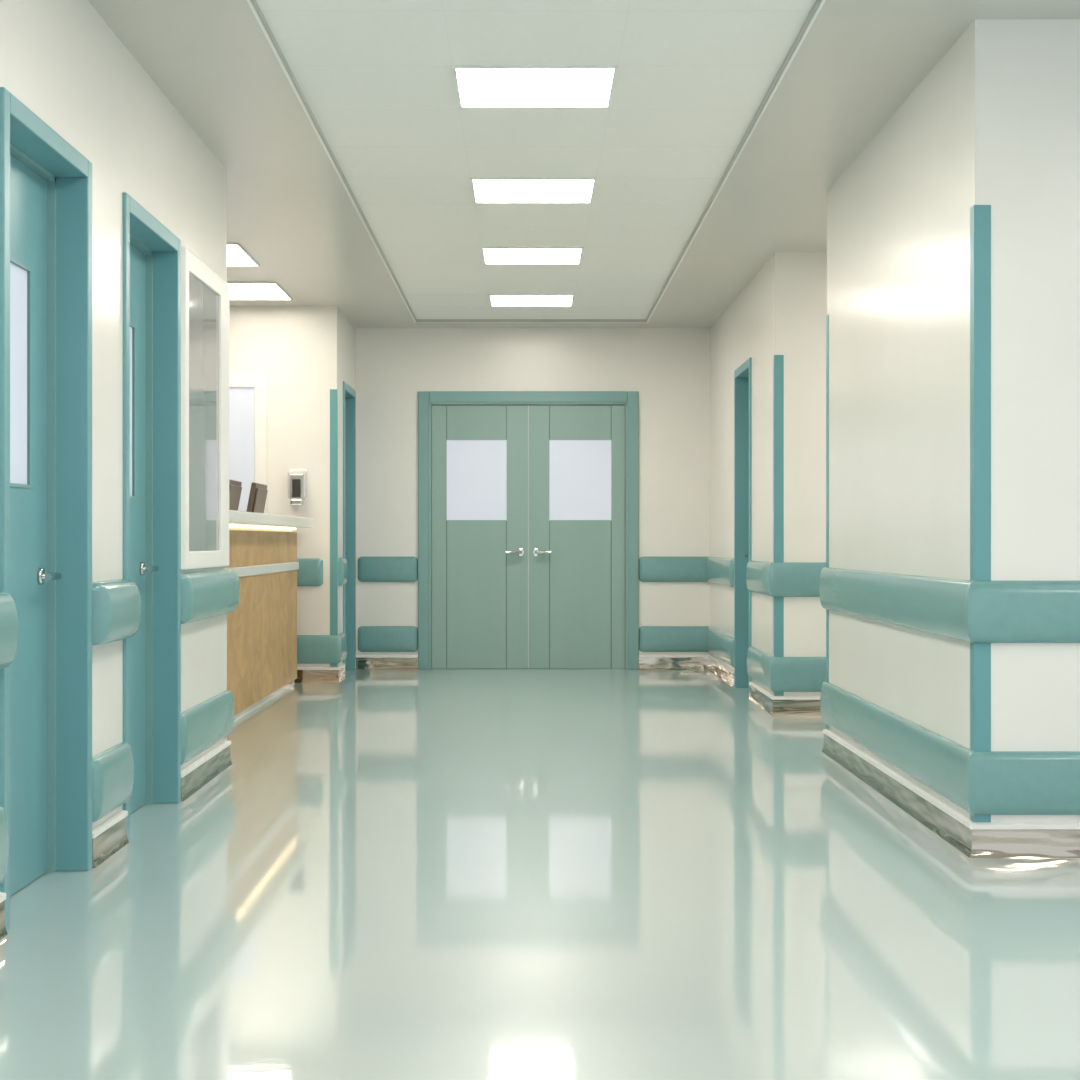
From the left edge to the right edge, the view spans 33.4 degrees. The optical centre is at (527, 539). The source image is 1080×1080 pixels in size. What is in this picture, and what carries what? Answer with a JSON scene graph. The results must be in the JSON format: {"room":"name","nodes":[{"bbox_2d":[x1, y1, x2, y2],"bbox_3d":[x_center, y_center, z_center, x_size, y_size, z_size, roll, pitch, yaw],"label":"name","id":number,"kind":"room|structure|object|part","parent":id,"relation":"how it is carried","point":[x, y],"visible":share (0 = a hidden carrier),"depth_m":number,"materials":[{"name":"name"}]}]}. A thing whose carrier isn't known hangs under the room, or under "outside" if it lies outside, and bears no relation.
{"room":"hospital interior","nodes":[
{"label":"hospital interior","id":0,"kind":"room"},
{"bbox_2d":[0,0,226,829],"bbox_3d":[-3.170,-0.371,2.505,3.660,2.743,11.010,0,0,0],"label":"wall","id":1,"kind":"structure","parent":0,"point":[60,59],"depth_m":5.80,"materials":[{"name":"paint"}]},
{"bbox_2d":[0,892,5,902],"bbox_3d":[-1.331,0.901,0.833,0.017,0.018,7.465,0,0,0],"label":"cap","id":2,"kind":"object","parent":1,"relation":"attached to","point":[2,895],"visible":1,"depth_m":4.54,"materials":[{"name":"white plastic"}]},
{"bbox_2d":[0,806,7,883],"bbox_3d":[-1.324,0.767,0.833,0.032,0.200,7.465,0,0,0],"label":"rail","id":3,"kind":"object","parent":1,"relation":"attached to","point":[3,818],"visible":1,"depth_m":4.50,"materials":[{"name":"teal plastic"}]},
{"bbox_2d":[0,900,7,939],"bbox_3d":[-1.329,0.955,0.833,0.021,0.090,7.465,0,0,0],"label":"baseboard","id":4,"kind":"structure","parent":1,"relation":"attached to","point":[3,932],"depth_m":4.54,"materials":[{"name":"silver metal"}]},
{"bbox_2d":[0,591,17,668],"bbox_3d":[-1.311,0.227,0.833,0.058,0.197,7.465,0,0,0],"label":"handrail","id":5,"kind":"object","parent":1,"relation":"attached to","point":[8,610],"visible":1,"depth_m":4.46,"materials":[{"name":"teal plastic"}]},
{"bbox_2d":[10,154,46,895],"bbox_3d":[-1.469,-0.042,5.027,0.042,2.077,0.785,0,0,0],"label":"leaf","id":6,"kind":"object","parent":1,"relation":"attached to","point":[28,190],"visible":0.73,"depth_m":5.25,"materials":[{"name":"teal paint"}]},
{"bbox_2d":[10,262,26,483],"bbox_3d":[-1.467,-0.470,5.030,0.026,0.620,0.390,0,0,0],"label":"pane","id":7,"kind":"object","parent":6,"relation":"attached to","point":[18,276],"visible":0.5,"depth_m":5.14,"materials":[{"name":"white glass"}]},
{"bbox_2d":[10,257,30,487],"bbox_3d":[-1.447,-0.470,5.030,0.006,0.640,0.410,0,0,0],"label":"bead","id":8,"kind":"object","parent":6,"relation":"attached to","point":[12,260],"visible":0.94,"depth_m":5.22,"materials":[{"name":"teal paint"}]},
{"bbox_2d":[37,567,44,584],"bbox_3d":[-1.442,0.107,5.335,0.012,0.052,0.052,0,0,0],"label":"rosette","id":9,"kind":"object","parent":6,"relation":"attached to","point":[40,571],"visible":0.97,"depth_m":5.32,"materials":[{"name":"silver metal"}]},
{"bbox_2d":[43,572,61,580],"bbox_3d":[-1.409,0.107,5.280,0.061,0.022,0.131,0,0,0],"label":"lever","id":10,"kind":"object","parent":6,"relation":"attached to","point":[48,576],"visible":1,"depth_m":5.26,"materials":[{"name":"silver metal"}]},
{"bbox_2d":[10,142,55,871],"bbox_3d":[-1.468,-0.048,5.027,0.085,2.095,0.815,0,0,0],"label":"door stop","id":11,"kind":"object","parent":1,"relation":"attached to","point":[16,152],"visible":0.41,"depth_m":5.42,"materials":[{"name":"teal paint"}]},
{"bbox_2d":[0,87,91,930],"bbox_3d":[-1.419,-0.075,5.027,0.182,2.150,0.925,0,0,0],"label":"frame","id":12,"kind":"object","parent":1,"relation":"attached to","point":[19,126],"visible":0.69,"depth_m":5.43,"materials":[{"name":"teal paint"}]},
{"bbox_2d":[92,810,127,837],"bbox_3d":[-1.331,0.901,5.720,0.017,0.018,0.460,0,0,0],"label":"cap","id":13,"kind":"object","parent":1,"relation":"attached to","point":[122,814],"visible":1,"depth_m":5.70,"materials":[{"name":"white plastic"}]},
{"bbox_2d":[92,816,128,867],"bbox_3d":[-1.329,0.955,5.720,0.021,0.090,0.460,0,0,0],"label":"baseboard","id":14,"kind":"structure","parent":1,"relation":"attached to","point":[114,838],"depth_m":5.69,"materials":[{"name":"silver metal"}]},
{"bbox_2d":[92,742,133,821],"bbox_3d":[-1.321,0.767,5.735,0.038,0.200,0.490,0,0,0],"label":"rail","id":15,"kind":"object","parent":1,"relation":"attached to","point":[112,768],"visible":1,"depth_m":5.65,"materials":[{"name":"teal plastic"}]},
{"bbox_2d":[92,579,140,645],"bbox_3d":[-1.309,0.227,5.735,0.062,0.197,0.490,0,0,0],"label":"handrail","id":16,"kind":"object","parent":1,"relation":"attached to","point":[116,603],"visible":1,"depth_m":5.60,"materials":[{"name":"teal plastic"}]},
{"bbox_2d":[130,244,145,813],"bbox_3d":[-1.469,-0.042,6.420,0.042,2.077,0.800,0,0,0],"label":"leaf","id":17,"kind":"object","parent":1,"relation":"attached to","point":[137,258],"visible":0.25,"depth_m":6.69,"materials":[{"name":"teal paint"}]},
{"bbox_2d":[130,327,131,495],"bbox_3d":[-1.467,-0.470,6.415,0.026,0.620,0.390,0,0,0],"label":"pane","id":18,"kind":"object","parent":17,"relation":"attached to","point":[130,327],"visible":0.14,"depth_m":6.59,"materials":[{"name":"white glass"}]},
{"bbox_2d":[130,323,134,498],"bbox_3d":[-1.447,-0.470,6.415,0.006,0.640,0.410,0,0,0],"label":"bead","id":19,"kind":"object","parent":17,"relation":"attached to","point":[131,324],"visible":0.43,"depth_m":6.61,"materials":[{"name":"teal paint"}]},
{"bbox_2d":[140,562,144,574],"bbox_3d":[-1.442,0.107,6.735,0.012,0.052,0.052,0,0,0],"label":"rosette","id":20,"kind":"object","parent":17,"relation":"attached to","point":[142,564],"visible":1,"depth_m":6.72,"materials":[{"name":"silver metal"}]},
{"bbox_2d":[144,566,158,571],"bbox_3d":[-1.409,0.107,6.681,0.061,0.022,0.131,0,0,0],"label":"lever","id":21,"kind":"object","parent":17,"relation":"attached to","point":[146,568],"visible":1,"depth_m":6.65,"materials":[{"name":"silver metal"}]},
{"bbox_2d":[130,235,152,803],"bbox_3d":[-1.468,-0.048,6.420,0.085,2.095,0.830,0,0,0],"label":"door stop","id":22,"kind":"object","parent":1,"relation":"attached to","point":[149,254],"visible":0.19,"depth_m":6.82,"materials":[{"name":"teal paint"}]},
{"bbox_2d":[123,192,180,839],"bbox_3d":[-1.419,-0.075,6.420,0.182,2.150,0.940,0,0,0],"label":"frame","id":23,"kind":"object","parent":1,"relation":"attached to","point":[138,222],"visible":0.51,"depth_m":6.83,"materials":[{"name":"teal paint"}]},
{"bbox_2d":[189,273,218,550],"bbox_3d":[-1.350,-0.502,7.378,0.040,1.099,0.729,0,0,0],"label":"glass","id":24,"kind":"object","parent":1,"relation":"attached to","point":[203,302],"visible":0.79,"depth_m":7.38,"materials":[{"name":"clear glass"}]},
{"bbox_2d":[181,247,228,569],"bbox_3d":[-1.360,-0.507,7.452,0.080,1.245,1.015,0,0,0],"label":"frame","id":25,"kind":"object","parent":1,"relation":"attached to","point":[190,263],"visible":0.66,"depth_m":7.41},
{"bbox_2d":[181,745,231,800],"bbox_3d":[-3.110,0.955,7.460,3.581,0.090,1.141,0,0,0],"label":"baseboard","id":26,"kind":"structure","parent":1,"relation":"attached to","point":[196,779],"depth_m":7.38,"materials":[{"name":"silver metal"}]},
{"bbox_2d":[181,741,230,777],"bbox_3d":[-3.111,0.901,7.458,3.577,0.018,1.137,0,0,0],"label":"cap","id":27,"kind":"object","parent":26,"relation":"on","point":[187,770],"visible":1,"depth_m":7.38,"materials":[{"name":"white plastic"}]},
{"bbox_2d":[181,690,233,764],"bbox_3d":[-1.529,0.767,7.466,0.442,0.200,1.152,0,0,0],"label":"rail","id":28,"kind":"object","parent":1,"relation":"attached to","point":[203,725],"visible":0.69,"depth_m":7.34,"materials":[{"name":"teal plastic"}]},
{"bbox_2d":[181,569,239,623],"bbox_3d":[-1.518,0.227,7.478,0.465,0.197,1.175,0,0,0],"label":"handrail","id":29,"kind":"object","parent":1,"relation":"attached to","point":[211,593],"visible":0.7,"depth_m":7.28,"materials":[{"name":"teal plastic"}]},
{"bbox_2d":[229,306,354,666],"bbox_3d":[-3.170,-0.371,13.390,3.660,2.743,1.520,0,0,0],"label":"wall","id":30,"kind":"structure","parent":0,"point":[304,353],"depth_m":12.63,"materials":[{"name":"paint"}]},
{"bbox_2d":[229,387,254,511],"bbox_3d":[-2.465,-0.517,12.624,1.100,1.105,0.012,0,0,0],"label":"glass","id":31,"kind":"object","parent":30,"relation":"attached to","point":[241,399],"visible":0.21,"depth_m":12.62,"materials":[{"name":"white glass"}]},
{"bbox_2d":[229,375,266,513],"bbox_3d":[-2.465,-0.520,12.615,1.270,1.270,0.030,0,0,0],"label":"frame","id":32,"kind":"object","parent":30,"relation":"attached to","point":[259,382],"visible":0.2,"depth_m":12.60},
{"bbox_2d":[288,469,306,505],"bbox_3d":[-1.612,-0.367,12.576,0.128,0.255,0.108,0,0,0],"label":"soap dispenser","id":33,"kind":"object","parent":30,"relation":"attached to","point":[297,478],"visible":1,"depth_m":12.53,"materials":[{"name":"white plastic"}]},
{"bbox_2d":[297,558,322,585],"bbox_3d":[-3.168,0.227,12.607,3.463,0.197,0.045,0,0,0],"label":"handrail","id":34,"kind":"object","parent":30,"relation":"attached to","point":[310,572],"visible":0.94,"depth_m":12.59,"materials":[{"name":"teal plastic"}]},
{"bbox_2d":[294,663,345,682],"bbox_3d":[-3.155,0.946,12.819,3.671,0.108,0.421,0,0,0],"label":"baseboard","id":35,"kind":"structure","parent":30,"relation":"attached to","point":[303,676],"depth_m":12.62,"materials":[{"name":"silver metal"}]},
{"bbox_2d":[297,632,346,663],"bbox_3d":[-3.103,0.767,12.812,3.595,0.200,0.435,0,0,0],"label":"rail","id":36,"kind":"object","parent":30,"relation":"attached to","point":[311,649],"visible":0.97,"depth_m":12.60,"materials":[{"name":"teal plastic"}]},
{"bbox_2d":[330,389,337,666],"bbox_3d":[-1.363,-0.084,12.653,0.053,1.947,0.053,0,0,0],"label":"guard","id":37,"kind":"object","parent":30,"relation":"attached to","point":[333,392],"visible":1,"depth_m":12.63,"materials":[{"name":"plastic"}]},
{"bbox_2d":[338,558,347,585],"bbox_3d":[-1.320,0.227,12.865,0.040,0.197,0.330,0,0,0],"label":"handrail","id":38,"kind":"object","parent":30,"relation":"attached to","point":[342,562],"visible":1,"depth_m":12.72,"materials":[{"name":"teal plastic"}]},
{"bbox_2d":[343,381,355,669],"bbox_3d":[-1.419,-0.075,13.465,0.182,2.150,0.870,0,0,0],"label":"frame","id":39,"kind":"object","parent":30,"relation":"attached to","point":[349,394],"visible":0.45,"depth_m":13.85,"materials":[{"name":"teal paint"}]},
{"bbox_2d":[355,328,709,654],"bbox_3d":[0.035,-0.371,14.100,3.350,2.743,0.300,0,0,0],"label":"wall","id":40,"kind":"structure","parent":0,"point":[669,368],"depth_m":13.95,"materials":[{"name":"beige paint"}]},
{"bbox_2d":[356,655,417,668],"bbox_3d":[-1.096,0.946,13.940,0.488,0.108,0.021,0,0,0],"label":"baseboard","id":41,"kind":"structure","parent":40,"relation":"attached to","point":[362,661],"depth_m":13.94,"materials":[{"name":"silver metal"}]},
{"bbox_3d":[-1.096,0.901,13.941,0.488,0.018,0.017,0,0,0],"label":"cap baseboard","id":42,"kind":"part","parent":41,"relation":"part of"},
{"bbox_2d":[358,626,417,651],"bbox_3d":[-1.087,0.767,13.933,0.467,0.200,0.035,0,0,0],"label":"rail","id":43,"kind":"object","parent":40,"relation":"attached to","point":[370,638],"depth_m":13.92,"materials":[{"name":"teal plastic"}]},
{"bbox_2d":[358,557,417,581],"bbox_3d":[-1.087,0.227,13.930,0.467,0.197,0.040,0,0,0],"label":"handrail","id":44,"kind":"object","parent":40,"relation":"attached to","point":[370,569],"visible":1,"depth_m":13.91,"materials":[{"name":"teal plastic"}]},
{"bbox_2d":[432,405,528,668],"bbox_3d":[-0.371,-0.024,13.982,0.752,2.043,0.047,0,0,0],"label":"leaf","id":45,"kind":"object","parent":40,"relation":"attached to","point":[480,590],"depth_m":13.96,"materials":[{"name":"green paint"}]},
{"bbox_2d":[447,440,506,519],"bbox_3d":[-0.399,-0.465,13.980,0.466,0.620,0.029,0,0,0],"label":"pane","id":46,"kind":"object","parent":45,"relation":"in","point":[476,469],"depth_m":13.97,"materials":[{"name":"white glass"}]},
{"bbox_2d":[506,551,521,553],"bbox_3d":[-0.106,0.095,13.926,0.128,0.026,0.068,0,0,0],"label":"lever","id":47,"kind":"object","parent":45,"relation":"attached to","point":[507,552],"visible":1,"depth_m":13.89,"materials":[{"name":"silver metal"}]},
{"bbox_3d":[0.003,-0.024,13.962,0.004,2.042,0.008,0,0,0],"label":"meeting strip","id":48,"kind":"part","parent":45,"relation":"part of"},
{"bbox_2d":[418,391,638,668],"bbox_3d":[0.003,-0.075,14.015,1.705,2.150,0.190,0,0,0],"label":"frame","id":49,"kind":"object","parent":40,"relation":"attached to","point":[424,397],"visible":0.86,"depth_m":13.92,"materials":[{"name":"teal paint"}]},
{"bbox_2d":[429,402,626,668],"bbox_3d":[0.003,-0.032,14.024,1.535,2.065,0.172,0,0,0],"label":"door stop","id":50,"kind":"object","parent":49,"relation":"attached to","point":[430,403],"depth_m":13.94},
{"bbox_2d":[529,405,624,668],"bbox_3d":[0.379,-0.024,13.982,0.746,2.043,0.045,0,0,0],"label":"leaf","id":51,"kind":"object","parent":40,"relation":"attached to","point":[577,590],"visible":1,"depth_m":13.96,"materials":[{"name":"green paint"}]},
{"bbox_2d":[534,551,550,553],"bbox_3d":[0.113,0.095,13.926,0.128,0.026,0.068,0,0,0],"label":"lever","id":52,"kind":"object","parent":51,"relation":"attached to","point":[535,552],"visible":1,"depth_m":13.89,"materials":[{"name":"silver metal"}]},
{"bbox_2d":[549,440,610,519],"bbox_3d":[0.406,-0.465,13.980,0.481,0.620,0.029,0,0,0],"label":"pane","id":53,"kind":"object","parent":51,"relation":"in","point":[579,470],"depth_m":13.97,"materials":[{"name":"white glass"}]},
{"bbox_2d":[639,626,733,666],"bbox_3d":[1.134,0.767,13.085,0.552,0.200,1.730,0,0,0],"label":"rail","id":54,"kind":"object","parent":40,"relation":"attached to","point":[720,644],"depth_m":13.92,"materials":[{"name":"teal plastic"}]},
{"bbox_2d":[0,668,1079,1079],"bbox_3d":[0.500,1.050,5.800,11.400,0.100,17.600,0,0,0],"label":"floor","id":55,"kind":"structure","parent":0,"point":[390,874],"depth_m":4.75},
{"bbox_2d":[227,510,313,720],"bbox_3d":[-1.944,0.425,10.720,0.913,1.150,3.560,0,0,0],"label":"reception desk","id":56,"kind":"object","parent":55,"relation":"on","point":[262,630],"visible":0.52,"depth_m":10.81,"materials":[{"name":"brown wood"}]},
{"bbox_2d":[229,479,241,510],"bbox_3d":[-1.900,-0.069,11.300,0.180,0.616,0.520,0,0,0],"label":"computer monitor","id":57,"kind":"object","parent":56,"relation":"on","point":[235,488],"visible":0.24,"depth_m":11.30,"materials":[{"name":"plastic"}]},
{"bbox_2d":[246,482,267,512],"bbox_3d":[-1.840,-0.069,12.020,0.180,0.616,0.520,0,0,0],"label":"computer monitor","id":58,"kind":"object","parent":56,"relation":"on","point":[258,492],"visible":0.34,"depth_m":11.85,"materials":[{"name":"plastic"}]},
{"bbox_3d":[-1.633,0.980,10.750,0.025,0.040,3.460,0,0,0],"label":"kick plate","id":59,"kind":"part","parent":56,"relation":"part of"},
{"bbox_2d":[229,510,313,527],"bbox_3d":[-1.643,-0.117,10.720,0.313,0.065,3.560,0,0,0],"label":"countertop","id":60,"kind":"structure","parent":56,"relation":"on","point":[235,517],"depth_m":10.35,"materials":[{"name":"white stone"}]},
{"bbox_2d":[88,0,1079,327],"bbox_3d":[0.500,-1.743,5.700,11.400,0.200,17.400,0,0,0],"label":"ceiling","id":61,"kind":"structure","parent":0,"point":[858,62],"depth_m":7.28,"materials":[{"name":"paint"}]},
{"bbox_2d":[227,243,259,266],"bbox_3d":[-1.900,-1.638,10.350,0.600,0.010,0.800,0,0,0],"label":"housing","id":62,"kind":"object","parent":61,"relation":"attached to","point":[237,244],"visible":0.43,"depth_m":10.38,"materials":[{"name":"white metal"}]},
{"bbox_2d":[227,245,256,265],"bbox_3d":[-1.900,-1.639,10.350,0.576,0.007,0.776,0,0,0],"label":"diffuser","id":63,"kind":"object","parent":62,"relation":"attached to","point":[236,256],"visible":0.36,"depth_m":10.46,"materials":[{"name":"white plastic"}]},
{"bbox_2d":[227,282,292,299],"bbox_3d":[-1.900,-1.638,11.850,0.600,0.010,0.800,0,0,0],"label":"housing","id":64,"kind":"object","parent":61,"relation":"attached to","point":[276,283],"visible":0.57,"depth_m":11.46,"materials":[{"name":"white metal"}]},
{"bbox_2d":[229,284,290,299],"bbox_3d":[-1.900,-1.639,11.850,0.576,0.007,0.776,0,0,0],"label":"diffuser","id":65,"kind":"object","parent":64,"relation":"attached to","point":[236,291],"visible":0.64,"depth_m":11.89,"materials":[{"name":"white plastic"}]},
{"bbox_2d":[481,247,582,263],"bbox_3d":[0.025,-1.660,10.510,0.580,0.010,0.580,0,0,0],"label":"housing","id":66,"kind":"object","parent":61,"relation":"attached to","point":[482,248],"visible":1,"depth_m":10.22,"materials":[{"name":"white metal"}]},
{"bbox_2d":[484,249,580,263],"bbox_3d":[0.025,-1.661,10.510,0.556,0.007,0.556,0,0,0],"label":"diffuser","id":67,"kind":"object","parent":66,"relation":"attached to","point":[492,256],"visible":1,"depth_m":10.52,"materials":[{"name":"white plastic"}]},
{"bbox_2d":[489,294,574,305],"bbox_3d":[0.025,-1.660,12.465,0.580,0.010,0.580,0,0,0],"label":"housing","id":68,"kind":"object","parent":61,"relation":"attached to","point":[490,295],"visible":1,"depth_m":12.19,"materials":[{"name":"white metal"}]},
{"bbox_2d":[491,296,572,305],"bbox_3d":[0.025,-1.661,12.465,0.556,0.007,0.556,0,0,0],"label":"diffuser","id":69,"kind":"object","parent":68,"relation":"attached to","point":[496,300],"visible":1,"depth_m":12.45,"materials":[{"name":"white plastic"}]},
{"bbox_2d":[470,177,596,202],"bbox_3d":[0.025,-1.660,8.555,0.580,0.010,0.580,0,0,0],"label":"housing","id":70,"kind":"object","parent":61,"relation":"attached to","point":[471,178],"visible":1,"depth_m":8.27,"materials":[{"name":"white metal"}]},
{"bbox_2d":[473,180,593,201],"bbox_3d":[0.025,-1.661,8.555,0.556,0.007,0.556,0,0,0],"label":"diffuser","id":71,"kind":"object","parent":70,"relation":"attached to","point":[485,190],"visible":1,"depth_m":8.53,"materials":[{"name":"white plastic"}]},
{"bbox_2d":[289,0,780,317],"bbox_3d":[0.025,-1.665,6.290,1.740,0.002,14.580,0,0,0],"label":"grid","id":72,"kind":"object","parent":61,"relation":"attached to","point":[465,146],"depth_m":7.62,"materials":[{"name":"white metal"}]},
{"bbox_2d":[452,65,617,107],"bbox_3d":[0.025,-1.660,6.600,0.580,0.010,0.580,0,0,0],"label":"housing","id":73,"kind":"object","parent":61,"relation":"attached to","point":[615,67],"visible":1,"depth_m":6.32,"materials":[{"name":"white metal"}]},
{"bbox_2d":[456,69,613,105],"bbox_3d":[0.025,-1.661,6.600,0.556,0.007,0.556,0,0,0],"label":"diffuser","id":74,"kind":"object","parent":73,"relation":"attached to","point":[477,87],"visible":1,"depth_m":6.59,"materials":[{"name":"white plastic"}]},
{"bbox_2d":[247,0,825,322],"bbox_3d":[0.025,-1.653,6.295,1.760,0.025,14.590,0,0,0],"label":"trim","id":75,"kind":"structure","parent":61,"relation":"attached to","point":[253,4],"depth_m":7.80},
{"bbox_2d":[710,252,826,695],"bbox_3d":[3.205,-0.371,12.215,3.590,2.743,3.870,0,0,0],"label":"wall","id":76,"kind":"structure","parent":0,"point":[782,310],"depth_m":10.28,"materials":[{"name":"paint"}]},
{"bbox_2d":[639,557,733,587],"bbox_3d":[1.134,0.227,13.085,0.552,0.197,1.730,0,0,0],"label":"handrail","id":77,"kind":"object","parent":76,"relation":"attached to","point":[718,570],"visible":1,"depth_m":13.91,"materials":[{"name":"teal plastic"}]},
{"bbox_2d":[639,655,733,686],"bbox_3d":[1.133,0.946,13.085,0.553,0.108,1.730,0,0,0],"label":"baseboard","id":78,"kind":"structure","parent":76,"relation":"attached to","point":[716,667],"depth_m":13.93,"materials":[{"name":"silver metal"}]},
{"bbox_3d":[1.133,0.901,13.085,0.553,0.018,1.730,0,0,0],"label":"cap baseboard","id":79,"kind":"part","parent":78,"relation":"part of","materials":[{"name":"silver metal"}]},
{"bbox_2d":[734,358,751,691],"bbox_3d":[1.489,-0.075,11.785,0.182,2.150,0.870,0,0,0],"label":"frame","id":80,"kind":"object","parent":76,"relation":"attached to","point":[742,374],"visible":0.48,"depth_m":12.16,"materials":[{"name":"teal paint"}]},
{"bbox_2d":[773,355,783,695],"bbox_3d":[1.433,-0.084,10.303,0.053,1.947,0.053,0,0,0],"label":"guard","id":81,"kind":"object","parent":76,"relation":"attached to","point":[778,360],"visible":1,"depth_m":10.28,"materials":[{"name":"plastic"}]},
{"bbox_2d":[748,681,820,714],"bbox_3d":[3.189,0.946,10.805,3.601,0.108,1.091,0,0,0],"label":"baseboard","id":82,"kind":"structure","parent":76,"relation":"attached to","point":[773,707],"depth_m":10.27,"materials":[{"name":"silver metal"}]},
{"bbox_2d":[746,560,825,596],"bbox_3d":[3.160,0.227,10.795,3.580,0.197,1.110,0,0,0],"label":"handrail","id":83,"kind":"object","parent":76,"relation":"attached to","point":[774,579],"visible":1,"depth_m":10.25,"materials":[{"name":"teal plastic"}]},
{"bbox_2d":[747,646,825,691],"bbox_3d":[3.163,0.767,10.797,3.575,0.200,1.105,0,0,0],"label":"rail","id":84,"kind":"object","parent":76,"relation":"attached to","point":[777,674],"visible":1,"depth_m":10.25,"materials":[{"name":"teal plastic"}]},
{"bbox_2d":[820,681,1079,814],"bbox_3d":[3.640,0.767,7.085,4.520,0.200,2.870,0,0,0],"label":"rail","id":85,"kind":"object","parent":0,"point":[993,782],"depth_m":5.74,"materials":[{"name":"teal plastic"}]},
{"bbox_2d":[827,19,1079,822],"bbox_3d":[3.705,-0.371,7.085,4.590,2.743,2.810,0,0,0],"label":"wall","id":86,"kind":"structure","parent":0,"point":[995,122],"depth_m":5.88,"materials":[{"name":"paint"}]},
{"bbox_2d":[826,315,828,729],"bbox_3d":[1.433,-0.084,8.466,0.053,1.947,0.053,0,0,0],"label":"guard","id":87,"kind":"object","parent":86,"relation":"attached to","point":[827,316],"visible":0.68,"depth_m":8.46,"materials":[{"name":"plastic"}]},
{"bbox_2d":[819,567,1079,642],"bbox_3d":[3.638,0.227,7.085,4.524,0.197,2.878,0,0,0],"label":"handrail","id":88,"kind":"object","parent":86,"relation":"attached to","point":[971,611],"visible":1,"depth_m":5.71,"materials":[{"name":"teal plastic"}]},
{"bbox_2d":[822,734,1079,857],"bbox_3d":[3.689,0.955,7.085,4.601,0.090,2.852,0,0,0],"label":"baseboard","id":89,"kind":"structure","parent":86,"relation":"attached to","point":[974,843],"depth_m":5.81,"materials":[{"name":"silver metal"}]},
{"bbox_2d":[823,729,1079,828],"bbox_3d":[3.692,0.901,7.085,4.597,0.018,2.844,0,0,0],"label":"cap","id":90,"kind":"object","parent":86,"relation":"attached to","point":[953,813],"visible":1,"depth_m":6.04,"materials":[{"name":"white plastic"}]},
{"bbox_2d":[970,205,990,821],"bbox_3d":[1.433,-0.084,5.704,0.053,1.947,0.053,0,0,0],"label":"guard","id":91,"kind":"object","parent":86,"relation":"attached to","point":[980,215],"visible":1,"depth_m":5.68,"materials":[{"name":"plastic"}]}
]}

